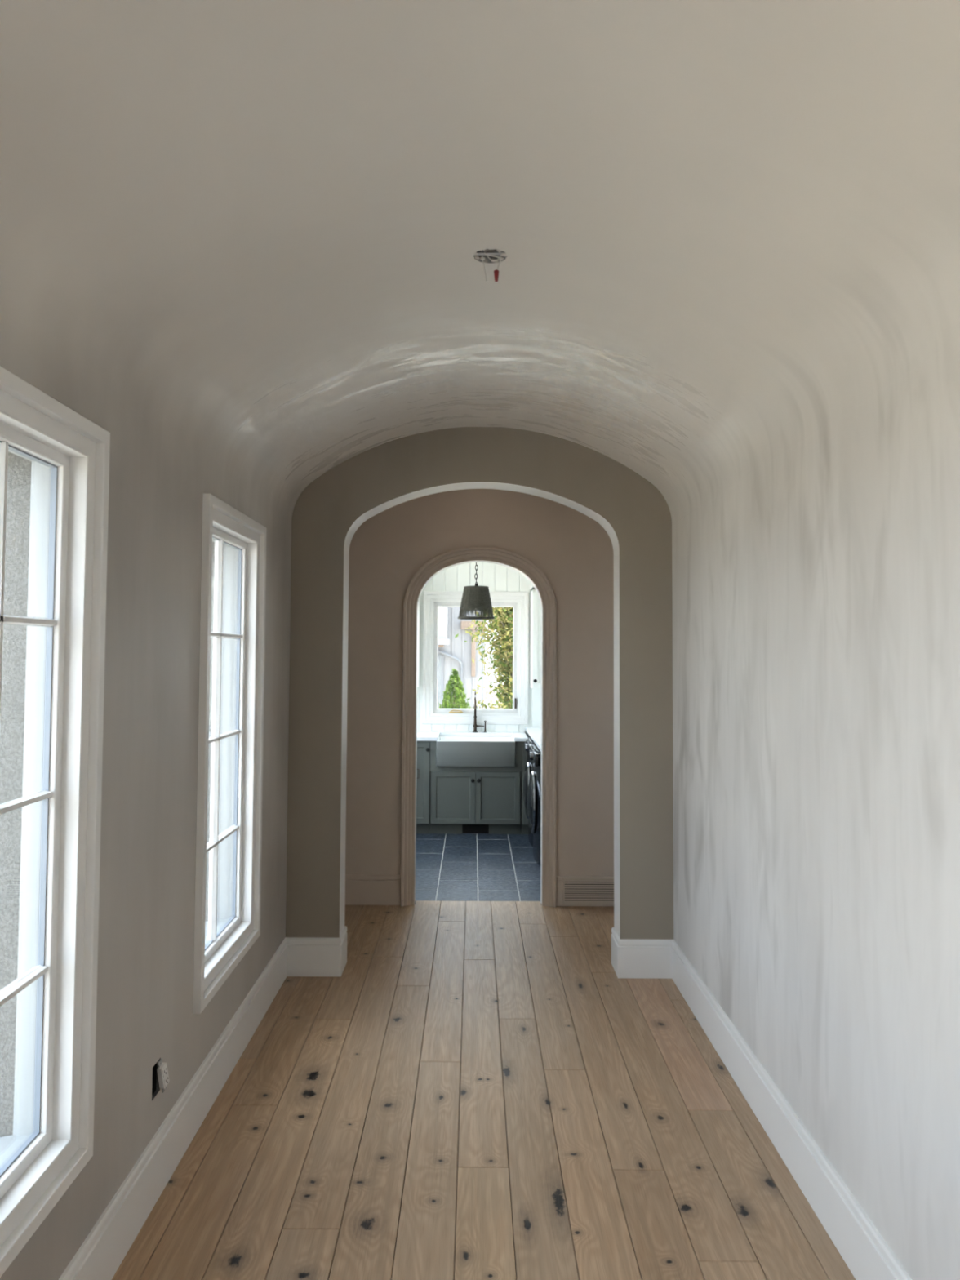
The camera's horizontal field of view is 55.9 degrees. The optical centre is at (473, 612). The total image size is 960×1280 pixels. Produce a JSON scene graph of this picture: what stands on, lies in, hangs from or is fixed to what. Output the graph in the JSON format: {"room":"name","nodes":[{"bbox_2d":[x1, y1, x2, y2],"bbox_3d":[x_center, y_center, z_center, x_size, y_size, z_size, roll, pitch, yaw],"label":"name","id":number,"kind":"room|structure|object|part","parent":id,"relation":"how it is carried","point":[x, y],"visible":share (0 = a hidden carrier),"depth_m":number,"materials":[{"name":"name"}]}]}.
{"room":"house hallway","nodes":[
{"label":"house hallway","id":0,"kind":"room"},
{"bbox_2d":[0,313,291,1279],"bbox_3d":[-1.180,0.753,1.873,0.290,2.811,9.410,0,-3,0],"label":"wall","id":1,"kind":"structure","parent":0,"point":[157,485],"depth_m":2.81,"materials":[{"name":"smooth greige painted plaster"}]},
{"bbox_2d":[0,365,110,1277],"bbox_3d":[-1.199,0.454,2.051,0.389,1.939,0.784,0,-3,0],"label":"window","id":2,"kind":"structure","parent":1,"relation":"in","point":[51,1143],"depth_m":2.34,"materials":[{"name":"white paint"}]},
{"bbox_3d":[-1.281,1.357,2.011,0.235,0.075,0.610,0,-3,0],"label":"sill","id":3,"kind":"part","parent":2,"relation":"part of","materials":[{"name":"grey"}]},
{"bbox_3d":[-1.139,0.454,2.051,0.060,1.773,0.618,0,-3,0],"label":"frame","id":4,"kind":"part","parent":2,"relation":"part of","materials":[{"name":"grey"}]},
{"bbox_3d":[-1.091,0.454,2.051,0.032,1.773,0.618,0,-3,0],"label":"sash","id":5,"kind":"part","parent":2,"relation":"part of","materials":[{"name":"white paint"}]},
{"bbox_2d":[151,1058,168,1095],"bbox_3d":[-1.056,1.528,2.967,0.087,0.118,0.100,0,-3,0],"label":"wall outlet","id":6,"kind":"object","parent":1,"relation":"attached to","point":[162,1072],"visible":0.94,"depth_m":2.98,"materials":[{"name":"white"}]},
{"bbox_2d":[58,925,347,1279],"bbox_3d":[-0.885,1.757,1.868,0.311,0.208,9.090,0,-3,0],"label":"baseboard","id":7,"kind":"structure","parent":1,"relation":"attached to","point":[102,1252],"depth_m":3.24,"materials":[{"name":"white paint"}]},
{"bbox_2d":[192,493,266,1013],"bbox_3d":[-1.200,0.535,3.854,0.389,1.939,0.934,0,-3,0],"label":"window","id":8,"kind":"structure","parent":1,"relation":"in","point":[233,926],"depth_m":4.18,"materials":[{"name":"white paint"}]},
{"bbox_3d":[-1.289,1.438,3.814,0.220,0.075,0.760,0,-3,0],"label":"sill","id":9,"kind":"part","parent":8,"relation":"part of","materials":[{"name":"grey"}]},
{"bbox_3d":[-1.147,0.535,3.854,0.075,1.773,0.768,0,-3,0],"label":"frame","id":10,"kind":"part","parent":8,"relation":"part of","materials":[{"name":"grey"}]},
{"bbox_3d":[-1.092,0.535,3.854,0.032,1.773,0.768,0,-3,0],"label":"sash","id":11,"kind":"part","parent":8,"relation":"part of","materials":[{"name":"white paint"}]},
{"bbox_2d":[266,426,688,939],"bbox_3d":[0.040,0.363,5.168,2.506,3.300,0.212,0,-3,0],"label":"wall","id":12,"kind":"structure","parent":0,"point":[635,515],"depth_m":5.08,"materials":[{"name":"grey paint"}]},
{"bbox_2d":[417,562,541,736],"bbox_3d":[-0.212,0.765,9.679,3.200,3.300,0.232,0,-3,0],"label":"wall","id":13,"kind":"structure","parent":0,"point":[499,578],"depth_m":9.61,"materials":[{"name":"white paint"}]},
{"bbox_2d":[417,600,419,687],"bbox_3d":[-0.793,0.209,9.402,0.433,1.120,0.370,0,-3,0],"label":"upper cabinet","id":14,"kind":"object","parent":13,"relation":"attached to","point":[418,660],"visible":0.02,"depth_m":9.43,"materials":[{"name":"white paint"}]},
{"bbox_2d":[422,591,528,724],"bbox_3d":[0.017,0.477,9.620,1.116,1.401,0.136,0,-3,0],"label":"window","id":15,"kind":"structure","parent":13,"relation":"in","point":[432,600],"depth_m":9.58,"materials":[{"name":"white paint"}]},
{"bbox_3d":[-0.189,1.042,9.555,0.150,0.039,0.056,0,-3,0],"label":"crank handle","id":16,"kind":"part","parent":15,"relation":"part of","materials":[{"name":"gold metal"}]},
{"bbox_3d":[0.017,0.477,9.633,0.900,1.185,0.050,0,-3,0],"label":"sash","id":17,"kind":"part","parent":15,"relation":"part of","materials":[{"name":"white paint"}]},
{"bbox_2d":[529,582,541,688],"bbox_3d":[0.815,0.218,9.402,0.432,1.120,0.370,0,-3,0],"label":"upper cabinet","id":18,"kind":"object","parent":13,"relation":"attached to","point":[535,607],"visible":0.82,"depth_m":9.26,"materials":[{"name":"white paint"}]},
{"bbox_2d":[345,488,613,904],"bbox_3d":[0.708,0.428,6.537,4.063,3.300,0.120,0,-3,0],"label":"wall","id":19,"kind":"structure","parent":0,"point":[575,553],"depth_m":6.49,"materials":[{"name":"beige paint"}]},
{"bbox_2d":[400,546,556,906],"bbox_3d":[0.038,0.797,6.442,1.098,2.548,0.046,0,-3,0],"label":"trim","id":20,"kind":"structure","parent":19,"relation":"attached to","point":[440,562],"depth_m":6.44,"materials":[{"name":"beige paint"}]},
{"bbox_2d":[345,875,613,906],"bbox_3d":[0.801,1.970,6.401,3.661,0.208,0.014,0,-3,0],"label":"baseboard","id":21,"kind":"structure","parent":19,"relation":"attached to","point":[360,890],"depth_m":6.39,"materials":[{"name":"beige paint"}]},
{"bbox_2d":[562,877,613,904],"bbox_3d":[0.865,1.967,6.391,0.477,0.184,0.008,0,-3,0],"label":"air vent","id":22,"kind":"object","parent":19,"relation":"attached to","point":[575,891],"visible":0.66,"depth_m":6.39,"materials":[{"name":"beige metal"}]},
{"bbox_2d":[0,0,959,524],"bbox_3d":[0.048,-1.081,1.343,2.446,0.859,7.985,0,-3,0],"label":"ceiling","id":23,"kind":"structure","parent":0,"point":[723,228],"depth_m":2.29,"materials":[{"name":"white paint"}]},
{"bbox_2d":[473,248,506,281],"bbox_3d":[0.051,-1.137,2.919,0.123,0.124,0.110,0,-3,0],"label":"junction box","id":24,"kind":"object","parent":23,"relation":"attached to","point":[491,255],"visible":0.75,"depth_m":2.94,"materials":[{"name":"metal"}]},
{"bbox_2d":[111,832,855,1279],"bbox_3d":[0.431,1.992,3.514,4.500,0.100,12.500,0,-3,0],"label":"floor","id":25,"kind":"structure","parent":0,"point":[478,1091],"depth_m":3.40,"materials":[{"name":"brown wood"}]},
{"bbox_2d":[416,741,430,833],"bbox_3d":[-0.726,1.731,9.171,0.584,0.918,0.680,0,-3,0],"label":"base cabinet","id":26,"kind":"object","parent":25,"relation":"on","point":[423,760],"visible":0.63,"depth_m":8.89,"materials":[{"name":"grey paint"}]},
{"bbox_2d":[417,731,528,741],"bbox_3d":[-0.240,1.256,9.211,1.549,0.036,0.660,0,-3,0],"label":"countertop","id":27,"kind":"structure","parent":26,"relation":"on","point":[421,735],"depth_m":9.42,"materials":[{"name":"white stone"}]},
{"bbox_2d":[436,736,515,766],"bbox_3d":[0.020,1.396,9.138,0.771,0.246,0.553,0,-3,0],"label":"farmhouse sink","id":28,"kind":"object","parent":27,"relation":"in","point":[451,751],"visible":0.96,"depth_m":8.86,"materials":[{"name":"white ceramic"}]},
{"bbox_2d":[472,691,484,732],"bbox_3d":[0.048,1.033,9.393,0.125,0.430,0.270,0,-3,0],"label":"faucet","id":29,"kind":"object","parent":27,"relation":"on","point":[475,726],"visible":1,"depth_m":9.48,"materials":[{"name":"black metal"}]},
{"bbox_3d":[0.016,0.930,9.383,0.020,0.155,0.239,0,-3,0],"label":"spout","id":30,"kind":"part","parent":29,"relation":"part of","materials":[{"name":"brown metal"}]},
{"bbox_2d":[429,741,521,834],"bbox_3d":[0.018,1.736,9.180,0.900,0.918,0.662,0,-3,0],"label":"base cabinet","id":31,"kind":"object","parent":25,"relation":"on","point":[464,799],"visible":0.97,"depth_m":8.89,"materials":[{"name":"grey paint"}]},
{"bbox_3d":[-0.203,1.817,8.887,0.434,0.512,0.020,0,-3,0],"label":"door","id":32,"kind":"part","parent":31,"relation":"part of","materials":[{"name":"grey paint"}]},
{"bbox_3d":[0.235,1.819,8.887,0.436,0.512,0.020,0,-3,0],"label":"door","id":33,"kind":"part","parent":31,"relation":"part of","materials":[{"name":"grey paint"}]},
{"bbox_2d":[520,735,530,834],"bbox_3d":[0.874,1.741,9.196,0.808,0.918,0.630,0,-3,0],"label":"base cabinet","id":34,"kind":"object","parent":25,"relation":"on","point":[524,827],"visible":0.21,"depth_m":8.89,"materials":[{"name":"grey paint"}]},
{"bbox_3d":[0.658,1.417,8.905,0.353,0.286,0.020,0,-3,0],"label":"drawer","id":35,"kind":"part","parent":34,"relation":"part of","materials":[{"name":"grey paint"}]},
{"bbox_3d":[0.655,1.821,8.887,0.353,0.512,0.020,0,-3,0],"label":"door","id":36,"kind":"part","parent":34,"relation":"part of","materials":[{"name":"grey paint"}]},
{"bbox_2d":[523,737,535,846],"bbox_3d":[0.853,1.687,8.513,0.780,0.965,0.670,0,-3,0],"label":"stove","id":37,"kind":"object","parent":25,"relation":"on","point":[529,743],"visible":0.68,"depth_m":8.39,"materials":[{"name":"black metal"}]},
{"bbox_3d":[0.495,1.667,8.514,0.065,0.440,0.440,0,-3,0],"label":"door glass","id":38,"kind":"part","parent":37,"relation":"part of","materials":[{"name":"black glass"}]},
{"bbox_3d":[0.525,1.273,8.531,0.030,0.100,0.630,0,-3,0],"label":"control panel","id":39,"kind":"part","parent":37,"relation":"part of","materials":[{"name":"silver metal"}]},
{"bbox_2d":[525,727,541,751],"bbox_3d":[0.916,1.170,8.349,0.736,0.033,2.386,0,-3,0],"label":"countertop","id":40,"kind":"structure","parent":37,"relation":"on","point":[535,733],"depth_m":8.65,"materials":[{"name":"white stone"}]},
{"bbox_2d":[527,744,541,866],"bbox_3d":[0.853,1.656,7.824,0.780,0.965,0.670,0,-3,0],"label":"stove","id":41,"kind":"object","parent":25,"relation":"on","point":[534,787],"visible":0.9,"depth_m":7.60,"materials":[{"name":"black metal"}]},
{"bbox_3d":[0.495,1.636,7.824,0.065,0.440,0.440,0,-3,0],"label":"door glass","id":42,"kind":"part","parent":41,"relation":"part of","materials":[{"name":"black glass"}]},
{"bbox_3d":[0.525,1.242,7.842,0.030,0.100,0.630,0,-3,0],"label":"control panel","id":43,"kind":"part","parent":41,"relation":"part of","materials":[{"name":"black metal"}]},
{"bbox_2d":[671,338,959,1279],"bbox_3d":[1.212,0.636,1.215,0.200,2.611,8.085,0,-3,0],"label":"wall","id":44,"kind":"structure","parent":0,"point":[815,597],"depth_m":2.69,"materials":[{"name":"white paint"}]},
{"bbox_2d":[611,927,911,1279],"bbox_3d":[1.713,1.744,1.273,1.838,0.208,7.899,0,-3,0],"label":"baseboard","id":45,"kind":"structure","parent":44,"relation":"attached to","point":[864,1251],"depth_m":3.26,"materials":[{"name":"white paint"}]},
{"bbox_3d":[-0.203,-0.928,8.215,3.300,0.250,3.310,0,-3,0],"label":"ceiling","id":46,"kind":"structure","parent":0,"visible":0},
{"bbox_2d":[457,562,494,619],"bbox_3d":[0.023,-0.370,8.325,0.342,0.852,0.341,0,-3,0],"label":"pendant lamp","id":47,"kind":"object","parent":46,"relation":"hanging from","point":[476,597],"visible":0.9,"depth_m":8.21,"materials":[{"name":"black metal"}]},
{"bbox_3d":[0.021,-0.093,8.313,0.329,0.283,0.327,0,-3,0],"label":"lamp shade","id":48,"kind":"part","parent":47,"relation":"part of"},
{"label":"outside","id":49,"kind":"structure","parent":0,"visible":0},
{"bbox_2d":[484,684,504,708],"bbox_3d":[0.027,2.753,14.891,120.000,0.001,90.000,0,-3,0],"label":"ground","id":50,"kind":"structure","parent":49,"point":[487,687],"depth_m":43.69,"materials":[{"name":"white"}]},
{"bbox_2d":[439,668,471,708],"bbox_3d":[-0.302,1.776,13.922,0.985,1.861,0.975,0,-3,0],"label":"cedar","id":51,"kind":"object","parent":50,"relation":"on","point":[457,700],"visible":0.22,"depth_m":13.89,"materials":[{"name":"green plant"}]},
{"bbox_2d":[437,606,485,708],"bbox_3d":[-4.409,0.182,28.369,9.500,6.300,7.300,0,-3,0],"label":"house","id":52,"kind":"structure","parent":50,"relation":"on","point":[457,654],"depth_m":25.94,"materials":[{"name":"white wood"}]},
{"bbox_3d":[-0.011,1.145,25.880,0.117,1.340,0.130,0,-3,0],"label":"timber post","id":53,"kind":"part","parent":52,"relation":"part of","materials":[{"name":"beige wood"}]},
{"bbox_2d":[454,607,513,708],"bbox_3d":[0.729,0.322,15.230,1.844,4.907,2.083,0,-3,10],"label":"autumn tree","id":54,"kind":"object","parent":50,"relation":"on","point":[502,623],"visible":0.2,"depth_m":15.00,"materials":[{"name":"green plant"}]}
]}

